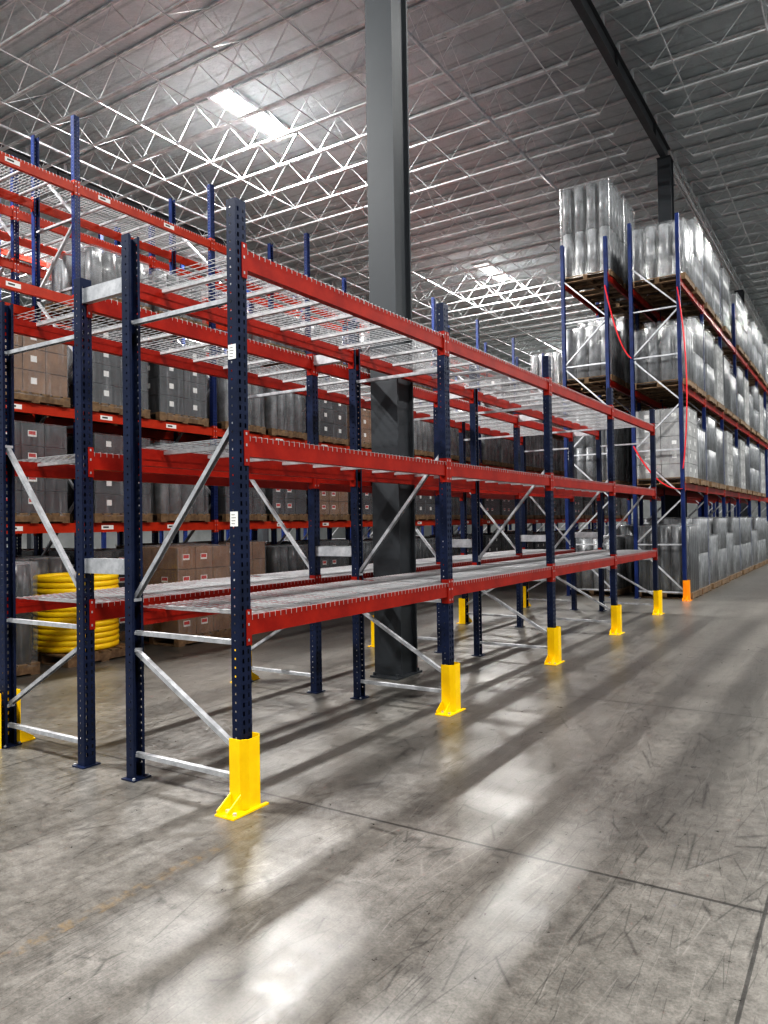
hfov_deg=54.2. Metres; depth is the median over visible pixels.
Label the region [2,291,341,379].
trim
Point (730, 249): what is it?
joist
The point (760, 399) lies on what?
pallet
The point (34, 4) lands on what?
pipe
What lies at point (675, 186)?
joist
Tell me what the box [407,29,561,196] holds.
trim
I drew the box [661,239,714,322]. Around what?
pallet
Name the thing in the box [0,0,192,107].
joist
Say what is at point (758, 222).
joist
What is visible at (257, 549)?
pallet
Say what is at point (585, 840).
floor
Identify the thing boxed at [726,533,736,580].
pallet
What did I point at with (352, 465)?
rack
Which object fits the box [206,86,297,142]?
window
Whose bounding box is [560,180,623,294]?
pallet
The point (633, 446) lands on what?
strap
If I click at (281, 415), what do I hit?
pallet
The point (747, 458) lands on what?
pallet
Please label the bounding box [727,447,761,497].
pallet
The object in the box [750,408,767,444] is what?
pallet
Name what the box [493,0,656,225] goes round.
trim
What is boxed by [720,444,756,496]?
pallet
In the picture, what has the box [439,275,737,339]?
joist
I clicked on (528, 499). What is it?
pallet
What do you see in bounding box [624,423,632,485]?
pallet
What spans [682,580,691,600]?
guard
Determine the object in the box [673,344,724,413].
pallet
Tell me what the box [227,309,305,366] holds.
pallet
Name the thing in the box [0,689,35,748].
guard
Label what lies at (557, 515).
pallet
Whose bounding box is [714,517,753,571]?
pallet
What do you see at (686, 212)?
joist
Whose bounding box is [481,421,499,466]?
pallet
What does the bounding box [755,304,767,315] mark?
joist
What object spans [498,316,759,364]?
joist
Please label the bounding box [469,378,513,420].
pallet
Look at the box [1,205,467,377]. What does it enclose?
trim
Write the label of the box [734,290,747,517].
column
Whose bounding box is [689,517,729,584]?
pallet
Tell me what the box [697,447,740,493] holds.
pallet
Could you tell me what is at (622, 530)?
pallet
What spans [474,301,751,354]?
joist
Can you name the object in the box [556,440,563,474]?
pallet
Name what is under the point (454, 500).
pallet
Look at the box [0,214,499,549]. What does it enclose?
rack
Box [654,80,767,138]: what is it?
joist
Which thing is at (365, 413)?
pallet
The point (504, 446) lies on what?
pallet
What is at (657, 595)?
guard
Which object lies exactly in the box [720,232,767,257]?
joist
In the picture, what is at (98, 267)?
pallet
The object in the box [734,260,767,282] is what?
joist
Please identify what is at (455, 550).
pallet
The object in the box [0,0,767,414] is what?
ceiling
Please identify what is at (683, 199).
joist
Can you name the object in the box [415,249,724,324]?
joist
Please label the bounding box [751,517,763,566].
pallet
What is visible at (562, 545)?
pallet
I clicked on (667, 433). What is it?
pallet
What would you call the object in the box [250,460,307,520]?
pallet
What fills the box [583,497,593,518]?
pallet
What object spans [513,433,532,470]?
pallet
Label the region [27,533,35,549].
column
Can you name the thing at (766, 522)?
pallet
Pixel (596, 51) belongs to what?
joist
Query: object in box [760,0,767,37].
trim
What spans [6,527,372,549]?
wall
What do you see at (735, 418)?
pallet
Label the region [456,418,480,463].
pallet
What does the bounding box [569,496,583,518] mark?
pallet
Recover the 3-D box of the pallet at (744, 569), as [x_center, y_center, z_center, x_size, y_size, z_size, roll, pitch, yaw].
[10.019,0.970,22.006,1.100,1.652,1.000,-1,-1,32]
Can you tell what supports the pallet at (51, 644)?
on the floor
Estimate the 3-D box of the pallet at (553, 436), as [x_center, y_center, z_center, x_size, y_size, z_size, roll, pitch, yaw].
[6.697,-3.431,28.094,1.100,1.252,1.000,-1,-1,33]
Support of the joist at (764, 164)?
on the girder
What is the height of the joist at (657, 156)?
0.789 m
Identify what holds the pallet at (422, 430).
on the rack at (38, 292)
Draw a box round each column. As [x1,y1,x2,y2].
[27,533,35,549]
[254,278,268,542]
[363,527,366,538]
[365,0,421,679]
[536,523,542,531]
[656,155,680,518]
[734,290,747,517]
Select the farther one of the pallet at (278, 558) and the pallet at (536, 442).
the pallet at (536, 442)
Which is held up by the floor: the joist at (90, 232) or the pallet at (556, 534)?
the pallet at (556, 534)
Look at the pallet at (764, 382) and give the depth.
27.05 m
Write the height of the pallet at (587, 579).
1.252 m
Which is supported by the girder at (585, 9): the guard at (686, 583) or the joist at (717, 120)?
the joist at (717, 120)
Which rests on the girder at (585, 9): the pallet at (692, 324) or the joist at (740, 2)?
the joist at (740, 2)
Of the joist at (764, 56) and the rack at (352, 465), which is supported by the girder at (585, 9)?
the joist at (764, 56)
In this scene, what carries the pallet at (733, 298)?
on the rack at (680, 284)
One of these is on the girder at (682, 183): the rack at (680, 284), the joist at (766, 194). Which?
the joist at (766, 194)
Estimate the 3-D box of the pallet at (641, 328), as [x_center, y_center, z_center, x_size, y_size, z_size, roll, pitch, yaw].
[7.316,-5.588,20.799,1.100,1.252,1.000,-1,-1,33]
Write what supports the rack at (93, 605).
on the floor
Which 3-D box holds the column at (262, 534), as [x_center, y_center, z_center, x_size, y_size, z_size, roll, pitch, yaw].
[-4.479,-3.413,27.269,0.340,11.040,0.500,-1,-1,33]
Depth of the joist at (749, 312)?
43.00 m
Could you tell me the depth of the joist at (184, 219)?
25.90 m
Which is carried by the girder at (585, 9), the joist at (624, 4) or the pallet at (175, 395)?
the joist at (624, 4)
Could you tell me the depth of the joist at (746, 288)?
32.56 m
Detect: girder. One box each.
[0,144,526,370]
[570,0,669,156]
[668,150,767,343]
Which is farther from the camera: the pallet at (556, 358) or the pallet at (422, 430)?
the pallet at (556, 358)
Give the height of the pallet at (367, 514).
1.302 m
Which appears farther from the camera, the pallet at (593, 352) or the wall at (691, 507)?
the wall at (691, 507)
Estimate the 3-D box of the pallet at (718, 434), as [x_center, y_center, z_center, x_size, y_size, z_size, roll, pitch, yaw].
[7.884,-1.293,18.790,1.100,1.502,1.000,-1,-1,33]
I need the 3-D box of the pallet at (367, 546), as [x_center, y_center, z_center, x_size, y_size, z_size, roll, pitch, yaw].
[-0.778,1.247,16.238,1.100,1.252,1.000,-2,-1,33]
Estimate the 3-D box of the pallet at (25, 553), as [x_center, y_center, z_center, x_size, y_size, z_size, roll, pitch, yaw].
[-5.368,1.223,11.777,1.100,1.302,1.000,-1,-1,32]
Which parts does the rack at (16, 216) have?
upright post, upright post, upright post, upright post, upright post, upright post, upright post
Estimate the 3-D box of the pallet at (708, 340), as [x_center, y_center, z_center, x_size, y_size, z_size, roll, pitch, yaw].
[7.223,-3.354,17.833,1.100,1.652,1.000,-1,-1,33]
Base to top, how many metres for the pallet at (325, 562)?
1.302 m
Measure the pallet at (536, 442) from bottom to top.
1.252 m
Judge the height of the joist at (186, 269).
0.789 m
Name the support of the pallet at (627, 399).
on the rack at (600, 314)
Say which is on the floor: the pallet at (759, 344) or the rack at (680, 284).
the rack at (680, 284)
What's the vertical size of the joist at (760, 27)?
0.789 m
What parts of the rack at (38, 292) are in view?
upright post, upright post, upright post, upright post, upright post, upright post, upright post, upright post, upright post, upright post, upright post, upright post, upright post, upright post, upright post, upright post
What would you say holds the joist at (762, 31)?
on the girder
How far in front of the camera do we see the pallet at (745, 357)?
22.78 m
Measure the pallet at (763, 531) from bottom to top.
1.652 m
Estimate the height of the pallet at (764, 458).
1.552 m
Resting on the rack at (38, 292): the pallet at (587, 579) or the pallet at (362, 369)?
the pallet at (362, 369)
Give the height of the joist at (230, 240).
0.789 m
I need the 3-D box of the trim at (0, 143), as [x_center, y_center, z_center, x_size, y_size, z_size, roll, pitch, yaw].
[4.746,-8.731,39.738,0.022,0.022,71.500,-1,-1,33]
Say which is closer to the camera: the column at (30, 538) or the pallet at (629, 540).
the pallet at (629, 540)
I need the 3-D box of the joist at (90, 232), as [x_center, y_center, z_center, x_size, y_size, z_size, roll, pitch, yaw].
[-13.601,-9.060,26.437,14.180,0.789,0.100,-1,-1,33]
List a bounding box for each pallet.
[1,422,69,522]
[1,549,73,556]
[1,557,63,646]
[1,563,39,677]
[5,334,70,414]
[31,572,124,667]
[45,247,150,326]
[47,323,150,424]
[49,549,124,640]
[65,434,152,522]
[113,340,208,431]
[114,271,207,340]
[116,544,207,549]
[139,545,230,646]
[146,442,209,521]
[180,357,265,437]
[182,542,265,622]
[204,450,266,521]
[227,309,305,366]
[249,368,306,439]
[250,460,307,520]
[262,545,309,610]
[275,325,346,376]
[280,541,348,602]
[291,379,348,445]
[306,490,349,520]
[336,405,370,448]
[346,492,372,520]
[348,333,370,391]
[348,541,373,593]
[412,340,432,391]
[413,404,433,457]
[415,495,434,519]
[416,537,458,557]
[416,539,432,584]
[417,412,458,460]
[430,534,478,554]
[434,497,459,519]
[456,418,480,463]
[458,497,480,519]
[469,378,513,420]
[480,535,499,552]
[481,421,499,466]
[482,498,500,519]
[491,532,532,549]
[492,384,529,424]
[497,426,513,468]
[498,534,513,550]
[499,499,514,518]
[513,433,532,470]
[522,395,558,431]
[526,496,533,518]
[530,352,562,391]
[530,435,543,471]
[531,496,544,518]
[533,532,558,548]
[533,533,545,548]
[535,398,562,435]
[535,439,558,474]
[544,498,560,518]
[552,402,578,438]
[556,406,588,440]
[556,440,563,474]
[559,498,564,518]
[559,532,565,548]
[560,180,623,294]
[562,324,624,391]
[566,537,629,596]
[568,411,627,484]
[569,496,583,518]
[579,199,636,306]
[581,317,634,398]
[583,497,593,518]
[594,498,596,518]
[600,294,650,318]
[602,393,636,405]
[603,536,639,591]
[604,497,608,518]
[604,525,650,535]
[610,311,656,326]
[613,400,652,410]
[615,498,620,518]
[620,498,627,517]
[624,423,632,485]
[631,519,650,524]
[632,220,694,299]
[634,321,655,332]
[634,325,696,395]
[636,407,699,486]
[638,525,701,599]
[645,219,704,311]
[647,318,706,402]
[650,428,708,488]
[651,518,711,594]
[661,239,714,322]
[663,331,716,408]
[665,417,718,489]
[671,254,721,330]
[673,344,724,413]
[675,428,725,490]
[687,431,734,492]
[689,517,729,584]
[693,357,732,418]
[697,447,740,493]
[698,374,738,423]
[704,269,731,340]
[708,440,746,494]
[708,517,748,574]
[709,535,720,588]
[712,445,751,495]
[713,294,743,357]
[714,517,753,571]
[715,367,745,428]
[715,377,750,431]
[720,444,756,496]
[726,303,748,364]
[726,518,741,577]
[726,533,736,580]
[727,394,755,436]
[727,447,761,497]
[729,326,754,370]
[732,386,760,439]
[732,395,764,442]
[740,322,758,376]
[741,458,765,499]
[743,330,763,382]
[745,404,767,447]
[748,342,766,386]
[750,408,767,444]
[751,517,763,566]
[752,530,759,569]
[758,344,767,392]
[759,452,765,497]
[761,517,767,564]
[765,521,767,559]
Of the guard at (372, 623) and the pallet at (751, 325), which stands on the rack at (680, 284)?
the pallet at (751, 325)
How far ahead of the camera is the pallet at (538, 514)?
24.38 m
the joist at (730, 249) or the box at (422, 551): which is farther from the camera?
the joist at (730, 249)
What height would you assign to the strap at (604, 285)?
1.612 m
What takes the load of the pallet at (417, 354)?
on the rack at (38, 292)
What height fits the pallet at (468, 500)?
1.252 m
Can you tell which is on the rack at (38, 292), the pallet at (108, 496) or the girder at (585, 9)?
the pallet at (108, 496)
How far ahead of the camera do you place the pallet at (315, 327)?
15.11 m
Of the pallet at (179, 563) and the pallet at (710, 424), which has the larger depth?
the pallet at (710, 424)
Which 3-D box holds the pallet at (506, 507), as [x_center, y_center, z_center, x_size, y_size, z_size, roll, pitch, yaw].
[3.280,-0.419,22.655,1.100,1.302,1.000,-1,-1,33]
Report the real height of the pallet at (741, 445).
1.552 m
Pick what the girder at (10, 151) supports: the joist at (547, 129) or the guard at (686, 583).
the joist at (547, 129)
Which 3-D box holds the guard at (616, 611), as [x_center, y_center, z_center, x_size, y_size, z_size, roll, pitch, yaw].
[3.279,1.519,10.597,0.155,0.400,0.290,-1,-1,33]
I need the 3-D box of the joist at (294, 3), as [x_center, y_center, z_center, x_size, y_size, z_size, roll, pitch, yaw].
[-4.080,-9.393,14.994,14.180,0.789,0.100,-1,-1,33]
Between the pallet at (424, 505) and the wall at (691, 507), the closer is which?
the pallet at (424, 505)
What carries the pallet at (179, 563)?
on the floor
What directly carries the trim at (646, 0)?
attached to the joist
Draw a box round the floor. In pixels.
[0,564,767,1023]
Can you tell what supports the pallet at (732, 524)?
on the floor
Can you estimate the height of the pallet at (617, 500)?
1.302 m
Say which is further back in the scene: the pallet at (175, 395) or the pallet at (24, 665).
the pallet at (175, 395)
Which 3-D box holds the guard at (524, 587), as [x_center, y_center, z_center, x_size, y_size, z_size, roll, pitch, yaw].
[2.653,1.585,14.126,0.155,0.400,0.290,-1,-1,33]
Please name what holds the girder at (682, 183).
on the column at (740, 293)
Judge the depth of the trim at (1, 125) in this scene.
21.42 m
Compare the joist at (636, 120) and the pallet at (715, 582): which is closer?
the pallet at (715, 582)
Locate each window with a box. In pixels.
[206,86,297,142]
[471,261,513,282]
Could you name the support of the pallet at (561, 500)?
on the rack at (38, 292)
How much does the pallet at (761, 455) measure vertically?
1.552 m
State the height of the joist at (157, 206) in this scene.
0.789 m
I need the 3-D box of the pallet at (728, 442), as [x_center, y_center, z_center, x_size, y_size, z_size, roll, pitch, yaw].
[8.625,-1.312,19.921,1.100,1.552,1.000,-1,-1,33]
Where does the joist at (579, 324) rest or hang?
on the girder at (10, 151)
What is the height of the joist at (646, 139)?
0.789 m
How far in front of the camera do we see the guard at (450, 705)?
6.34 m
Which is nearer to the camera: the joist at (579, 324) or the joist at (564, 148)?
the joist at (564, 148)
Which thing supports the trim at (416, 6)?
attached to the joist
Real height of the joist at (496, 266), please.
0.789 m
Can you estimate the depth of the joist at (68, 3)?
13.94 m
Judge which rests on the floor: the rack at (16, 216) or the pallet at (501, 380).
the rack at (16, 216)
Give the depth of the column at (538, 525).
50.15 m
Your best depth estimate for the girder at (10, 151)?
21.93 m
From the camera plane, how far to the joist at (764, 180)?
22.77 m
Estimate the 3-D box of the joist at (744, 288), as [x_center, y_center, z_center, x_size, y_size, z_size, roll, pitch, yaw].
[9.848,-9.264,36.664,14.180,0.789,0.100,-1,-1,33]
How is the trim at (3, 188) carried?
attached to the joist
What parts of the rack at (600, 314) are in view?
upright post, upright post, upright post, upright post, upright post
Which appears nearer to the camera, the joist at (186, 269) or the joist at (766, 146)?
the joist at (766, 146)
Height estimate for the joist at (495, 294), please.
0.789 m
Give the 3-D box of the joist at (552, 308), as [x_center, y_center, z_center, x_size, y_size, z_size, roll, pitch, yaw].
[7.425,-9.286,32.895,14.180,0.789,0.100,-1,-1,33]
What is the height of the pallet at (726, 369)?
1.502 m
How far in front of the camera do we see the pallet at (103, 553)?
10.66 m
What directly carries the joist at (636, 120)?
on the girder at (10, 151)
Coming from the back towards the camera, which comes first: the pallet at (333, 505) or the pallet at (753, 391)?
the pallet at (753, 391)
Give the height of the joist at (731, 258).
0.789 m
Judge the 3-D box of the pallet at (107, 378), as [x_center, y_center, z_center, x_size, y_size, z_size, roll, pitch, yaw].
[-4.216,-2.003,11.041,1.100,1.252,1.000,-1,-1,33]
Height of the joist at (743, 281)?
0.789 m
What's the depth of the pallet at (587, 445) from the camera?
16.17 m
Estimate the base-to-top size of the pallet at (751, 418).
1.252 m
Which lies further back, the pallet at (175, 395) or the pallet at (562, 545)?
the pallet at (562, 545)
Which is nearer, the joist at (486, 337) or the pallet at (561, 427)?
the pallet at (561, 427)
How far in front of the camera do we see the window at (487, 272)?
30.06 m
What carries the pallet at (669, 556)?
on the floor
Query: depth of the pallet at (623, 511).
32.88 m
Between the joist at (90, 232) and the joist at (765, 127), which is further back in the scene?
the joist at (90, 232)
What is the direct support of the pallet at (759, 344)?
on the rack at (680, 284)
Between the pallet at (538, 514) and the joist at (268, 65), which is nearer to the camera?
the joist at (268, 65)
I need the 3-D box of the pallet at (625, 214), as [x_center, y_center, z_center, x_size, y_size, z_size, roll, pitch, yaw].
[5.212,-6.033,17.543,1.100,2.102,1.000,-1,-1,33]
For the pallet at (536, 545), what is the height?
1.252 m
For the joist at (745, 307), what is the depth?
41.74 m
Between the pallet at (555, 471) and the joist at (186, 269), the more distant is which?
the joist at (186, 269)
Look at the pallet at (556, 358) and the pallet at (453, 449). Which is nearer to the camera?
the pallet at (453, 449)
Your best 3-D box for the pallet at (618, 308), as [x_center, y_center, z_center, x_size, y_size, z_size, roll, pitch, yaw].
[5.943,-5.601,18.677,1.100,1.252,1.000,-1,-1,32]
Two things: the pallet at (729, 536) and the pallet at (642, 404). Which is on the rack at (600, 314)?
the pallet at (642, 404)
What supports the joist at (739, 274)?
on the girder
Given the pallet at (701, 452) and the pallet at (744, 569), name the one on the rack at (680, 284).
the pallet at (701, 452)
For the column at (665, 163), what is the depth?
19.52 m
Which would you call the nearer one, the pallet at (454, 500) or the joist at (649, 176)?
the pallet at (454, 500)
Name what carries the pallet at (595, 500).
on the rack at (38, 292)
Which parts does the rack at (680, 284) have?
upright post, upright post, upright post, upright post, upright post, upright post, upright post, upright post, upright post, upright post, upright post, upright post, upright post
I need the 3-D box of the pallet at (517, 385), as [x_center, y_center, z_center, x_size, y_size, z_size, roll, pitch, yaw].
[3.974,-3.406,23.839,1.100,1.152,1.000,-1,-1,33]
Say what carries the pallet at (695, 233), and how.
on the rack at (680, 284)
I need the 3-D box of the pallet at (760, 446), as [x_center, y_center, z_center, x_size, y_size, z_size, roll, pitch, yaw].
[14.045,-3.241,28.425,1.100,1.552,1.000,-1,-1,33]
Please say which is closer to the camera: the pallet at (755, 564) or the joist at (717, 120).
the joist at (717, 120)
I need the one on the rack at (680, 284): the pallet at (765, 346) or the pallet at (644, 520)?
the pallet at (765, 346)
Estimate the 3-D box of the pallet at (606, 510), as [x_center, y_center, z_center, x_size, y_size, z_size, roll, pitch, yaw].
[8.771,-0.343,31.167,1.100,1.252,1.000,-1,-1,33]
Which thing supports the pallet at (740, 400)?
on the rack at (680, 284)
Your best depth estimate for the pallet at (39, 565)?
9.69 m
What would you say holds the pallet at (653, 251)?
on the rack at (680, 284)
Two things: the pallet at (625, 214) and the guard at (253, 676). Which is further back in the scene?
the pallet at (625, 214)
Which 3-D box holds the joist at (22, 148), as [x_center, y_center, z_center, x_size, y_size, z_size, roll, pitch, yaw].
[-15.418,-9.076,23.611,14.180,0.789,0.100,-1,-1,33]
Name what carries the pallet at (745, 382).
on the rack at (680, 284)
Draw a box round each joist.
[0,0,78,48]
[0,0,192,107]
[0,0,306,151]
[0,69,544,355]
[0,147,23,187]
[1,164,61,218]
[1,179,97,243]
[1,218,186,299]
[1,230,207,306]
[2,196,129,255]
[9,206,159,277]
[20,240,230,307]
[24,0,419,169]
[41,249,256,310]
[62,0,525,185]
[97,0,566,199]
[130,15,599,213]
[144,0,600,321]
[159,45,615,225]
[186,75,617,236]
[215,98,630,243]
[247,119,642,255]
[257,138,652,263]
[277,153,672,272]
[296,168,681,280]
[314,183,689,288]
[331,196,696,295]
[347,209,702,301]
[361,220,708,302]
[412,230,714,310]
[412,241,719,319]
[413,258,729,327]
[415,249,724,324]
[425,267,733,333]
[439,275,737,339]
[450,282,741,343]
[455,288,744,347]
[465,295,748,351]
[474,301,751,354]
[482,307,754,358]
[490,312,757,362]
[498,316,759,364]
[506,322,762,368]
[600,0,753,40]
[614,0,642,7]
[616,0,767,69]
[630,23,767,95]
[643,53,767,117]
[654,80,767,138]
[664,104,767,156]
[673,126,767,173]
[682,145,767,188]
[690,163,767,202]
[697,179,767,215]
[703,193,767,227]
[709,207,767,238]
[715,220,767,248]
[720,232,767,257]
[725,241,767,266]
[730,251,767,274]
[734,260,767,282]
[738,268,767,289]
[742,277,767,296]
[745,284,767,302]
[749,291,767,308]
[752,298,767,312]
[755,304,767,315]
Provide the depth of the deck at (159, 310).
11.71 m
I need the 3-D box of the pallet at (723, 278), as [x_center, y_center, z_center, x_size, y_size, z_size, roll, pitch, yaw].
[8.572,-5.461,19.988,1.100,1.652,1.000,-1,-1,33]
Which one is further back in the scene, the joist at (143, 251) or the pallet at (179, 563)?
the joist at (143, 251)
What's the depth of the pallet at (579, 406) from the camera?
28.89 m
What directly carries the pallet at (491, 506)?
on the rack at (38, 292)
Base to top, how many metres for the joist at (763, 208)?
0.789 m
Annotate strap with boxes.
[604,285,631,358]
[633,446,682,488]
[676,287,687,467]
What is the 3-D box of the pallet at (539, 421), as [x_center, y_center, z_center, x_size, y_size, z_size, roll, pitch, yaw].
[5.356,-3.444,25.966,1.100,1.252,1.000,-1,-1,33]
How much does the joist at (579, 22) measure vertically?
0.789 m
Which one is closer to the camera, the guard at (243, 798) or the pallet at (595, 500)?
the guard at (243, 798)
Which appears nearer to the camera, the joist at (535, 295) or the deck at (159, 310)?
the deck at (159, 310)
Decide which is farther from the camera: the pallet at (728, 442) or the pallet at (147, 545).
the pallet at (728, 442)
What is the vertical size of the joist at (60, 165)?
0.789 m
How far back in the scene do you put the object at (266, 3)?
17.54 m
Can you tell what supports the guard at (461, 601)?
on the floor
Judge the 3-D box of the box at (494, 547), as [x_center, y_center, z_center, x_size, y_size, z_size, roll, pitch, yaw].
[2.680,1.280,21.639,1.100,1.252,1.000,-1,-1,33]
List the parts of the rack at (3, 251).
upright post, upright post, upright post, upright post, upright post, upright post, upright post, upright post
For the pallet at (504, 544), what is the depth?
22.22 m
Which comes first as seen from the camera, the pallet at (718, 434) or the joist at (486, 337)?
the pallet at (718, 434)
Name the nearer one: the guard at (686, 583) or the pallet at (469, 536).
the guard at (686, 583)
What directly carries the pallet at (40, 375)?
on the rack at (38, 292)
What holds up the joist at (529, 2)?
on the girder at (10, 151)
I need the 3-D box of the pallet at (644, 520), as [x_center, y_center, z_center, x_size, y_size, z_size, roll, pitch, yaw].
[7.400,0.990,20.692,1.100,1.652,1.000,-1,-1,33]
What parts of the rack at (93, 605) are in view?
upright post, upright post, upright post, upright post, upright post, upright post, upright post, upright post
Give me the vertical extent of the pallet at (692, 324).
1.652 m
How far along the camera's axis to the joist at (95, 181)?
22.75 m
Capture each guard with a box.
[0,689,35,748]
[215,732,268,820]
[230,645,259,682]
[368,615,374,646]
[435,662,465,716]
[456,598,471,623]
[523,586,530,607]
[544,626,564,665]
[609,604,624,634]
[652,590,664,614]
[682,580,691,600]
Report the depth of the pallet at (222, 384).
12.73 m
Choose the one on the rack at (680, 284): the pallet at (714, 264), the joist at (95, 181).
the pallet at (714, 264)
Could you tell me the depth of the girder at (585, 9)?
16.02 m
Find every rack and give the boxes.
[0,114,627,602]
[0,155,595,556]
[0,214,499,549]
[0,277,577,768]
[82,197,658,782]
[560,236,735,597]
[627,212,767,598]
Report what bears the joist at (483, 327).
on the girder at (10, 151)
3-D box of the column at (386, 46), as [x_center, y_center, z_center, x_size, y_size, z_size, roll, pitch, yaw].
[0.046,-3.792,8.053,0.340,11.040,0.500,-1,-1,33]
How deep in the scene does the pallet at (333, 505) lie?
14.97 m
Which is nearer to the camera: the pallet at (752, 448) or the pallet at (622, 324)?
the pallet at (622, 324)
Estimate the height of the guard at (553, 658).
0.400 m
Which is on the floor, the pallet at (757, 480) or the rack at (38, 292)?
the rack at (38, 292)
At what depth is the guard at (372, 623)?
9.77 m
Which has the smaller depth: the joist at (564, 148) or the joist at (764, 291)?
the joist at (564, 148)
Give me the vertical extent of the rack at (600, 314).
7.550 m
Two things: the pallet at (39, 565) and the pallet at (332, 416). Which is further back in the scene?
the pallet at (332, 416)
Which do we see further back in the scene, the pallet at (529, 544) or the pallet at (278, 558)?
the pallet at (529, 544)
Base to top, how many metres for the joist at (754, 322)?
0.789 m
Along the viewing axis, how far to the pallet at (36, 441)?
9.68 m
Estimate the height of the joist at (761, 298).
0.789 m
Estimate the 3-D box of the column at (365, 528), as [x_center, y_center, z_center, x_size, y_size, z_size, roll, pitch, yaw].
[-1.607,-2.964,57.992,0.340,11.040,0.500,-1,-1,33]
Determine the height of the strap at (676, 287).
3.612 m
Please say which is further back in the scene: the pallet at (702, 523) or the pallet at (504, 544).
the pallet at (504, 544)
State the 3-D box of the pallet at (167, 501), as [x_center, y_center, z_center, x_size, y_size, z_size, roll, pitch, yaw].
[-3.552,-0.457,12.015,1.100,1.252,1.000,-1,-1,33]
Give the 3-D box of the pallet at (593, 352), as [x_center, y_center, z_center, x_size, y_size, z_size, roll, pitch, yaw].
[4.608,-3.384,16.516,1.100,1.252,1.000,-2,-1,33]
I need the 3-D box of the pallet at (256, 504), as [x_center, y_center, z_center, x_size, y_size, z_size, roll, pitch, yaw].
[-2.809,-0.476,13.144,1.100,1.302,1.000,-1,-1,33]
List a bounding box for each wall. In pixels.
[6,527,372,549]
[415,401,767,536]
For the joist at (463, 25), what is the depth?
16.60 m
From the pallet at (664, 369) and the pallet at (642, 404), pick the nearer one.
the pallet at (664, 369)
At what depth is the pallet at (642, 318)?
19.51 m
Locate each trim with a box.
[0,49,561,352]
[0,124,531,365]
[0,143,529,371]
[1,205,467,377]
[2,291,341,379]
[3,188,495,375]
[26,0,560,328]
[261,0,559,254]
[407,6,574,189]
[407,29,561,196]
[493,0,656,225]
[646,0,767,284]
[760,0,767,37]

